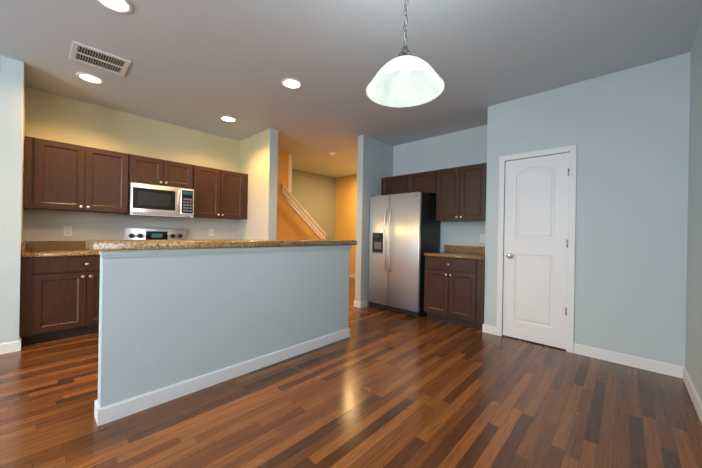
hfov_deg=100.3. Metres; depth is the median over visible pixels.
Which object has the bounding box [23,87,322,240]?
wall
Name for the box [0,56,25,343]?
wall
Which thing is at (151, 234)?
range
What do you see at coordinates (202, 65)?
ceiling
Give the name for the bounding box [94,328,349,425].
baseboard
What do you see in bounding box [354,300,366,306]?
baseboard
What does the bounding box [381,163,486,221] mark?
upper cabinet
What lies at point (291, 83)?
recessed light
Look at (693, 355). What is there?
wall
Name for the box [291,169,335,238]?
wall
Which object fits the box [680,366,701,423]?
baseboard
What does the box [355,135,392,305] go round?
wall
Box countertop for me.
[86,239,356,257]
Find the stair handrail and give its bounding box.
[284,198,321,238]
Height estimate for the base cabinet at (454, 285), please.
1.015 m
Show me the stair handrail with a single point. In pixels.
(302, 217)
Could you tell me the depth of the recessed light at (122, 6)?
2.04 m
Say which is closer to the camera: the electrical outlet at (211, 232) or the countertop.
the countertop
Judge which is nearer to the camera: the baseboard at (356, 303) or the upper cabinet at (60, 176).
the upper cabinet at (60, 176)
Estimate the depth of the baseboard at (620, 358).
2.67 m
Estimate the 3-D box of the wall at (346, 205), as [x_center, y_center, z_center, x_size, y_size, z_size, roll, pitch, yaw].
[0.627,-0.194,7.325,2.807,2.728,0.120,1,0,43]
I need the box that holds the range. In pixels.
[123,228,185,239]
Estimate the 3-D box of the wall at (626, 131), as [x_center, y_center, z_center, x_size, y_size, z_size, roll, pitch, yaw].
[2.308,-0.165,3.000,1.495,2.728,0.120,1,0,43]
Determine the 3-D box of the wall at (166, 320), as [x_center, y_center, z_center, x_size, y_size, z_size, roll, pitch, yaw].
[-0.798,0.628,2.563,0.120,1.033,2.137,1,0,43]
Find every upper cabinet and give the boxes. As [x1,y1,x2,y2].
[24,136,131,213]
[132,154,195,191]
[193,165,247,219]
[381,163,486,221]
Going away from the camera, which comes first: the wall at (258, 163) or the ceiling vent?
the ceiling vent
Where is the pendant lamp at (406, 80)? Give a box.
[366,0,443,106]
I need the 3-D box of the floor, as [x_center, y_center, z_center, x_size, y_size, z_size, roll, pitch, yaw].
[-1.446,1.184,2.553,6.573,0.100,9.890,1,0,43]
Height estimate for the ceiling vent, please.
0.010 m
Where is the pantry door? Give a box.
[503,152,569,348]
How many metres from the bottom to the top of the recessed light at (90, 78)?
0.008 m
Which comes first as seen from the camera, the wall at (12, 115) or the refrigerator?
the wall at (12, 115)
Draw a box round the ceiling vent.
[70,41,130,75]
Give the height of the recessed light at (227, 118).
0.008 m
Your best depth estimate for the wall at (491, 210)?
3.51 m
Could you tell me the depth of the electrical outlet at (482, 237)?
4.13 m
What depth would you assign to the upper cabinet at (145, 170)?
3.94 m
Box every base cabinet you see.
[20,241,99,344]
[424,245,484,329]
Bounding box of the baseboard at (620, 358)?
[573,343,679,377]
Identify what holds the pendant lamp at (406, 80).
hanging from the ceiling
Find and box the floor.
[0,277,701,467]
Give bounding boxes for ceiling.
[0,0,701,177]
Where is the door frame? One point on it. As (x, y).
(572, 149)
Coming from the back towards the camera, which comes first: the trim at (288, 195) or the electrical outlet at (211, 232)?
the trim at (288, 195)
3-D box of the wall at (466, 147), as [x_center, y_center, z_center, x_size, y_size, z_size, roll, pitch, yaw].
[1.466,-0.180,4.593,1.911,2.728,0.120,1,0,43]
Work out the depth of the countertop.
2.14 m
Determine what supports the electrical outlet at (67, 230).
attached to the wall at (52, 117)
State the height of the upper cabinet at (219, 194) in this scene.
0.745 m
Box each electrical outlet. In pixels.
[64,226,71,235]
[209,229,213,235]
[480,234,484,242]
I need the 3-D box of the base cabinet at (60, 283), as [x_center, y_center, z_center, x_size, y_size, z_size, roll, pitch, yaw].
[-3.108,0.597,3.351,0.656,1.015,0.876,1,0,43]
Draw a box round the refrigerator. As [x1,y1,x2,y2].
[368,191,439,316]
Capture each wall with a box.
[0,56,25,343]
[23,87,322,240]
[98,249,349,407]
[238,128,277,239]
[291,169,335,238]
[335,175,356,273]
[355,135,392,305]
[393,125,486,251]
[484,104,497,325]
[495,52,690,366]
[685,21,701,401]
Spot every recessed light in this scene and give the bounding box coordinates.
[76,72,103,83]
[96,0,132,13]
[220,116,236,121]
[281,78,301,88]
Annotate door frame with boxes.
[496,144,576,352]
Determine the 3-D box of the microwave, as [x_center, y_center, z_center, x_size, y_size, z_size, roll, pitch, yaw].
[-2.609,-0.440,4.012,0.452,0.406,0.731,1,0,43]
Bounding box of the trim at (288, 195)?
[282,154,325,238]
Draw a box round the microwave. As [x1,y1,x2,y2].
[124,182,193,217]
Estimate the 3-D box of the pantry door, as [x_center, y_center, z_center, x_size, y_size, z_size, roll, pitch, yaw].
[1.997,0.170,3.201,0.604,2.024,0.102,1,0,43]

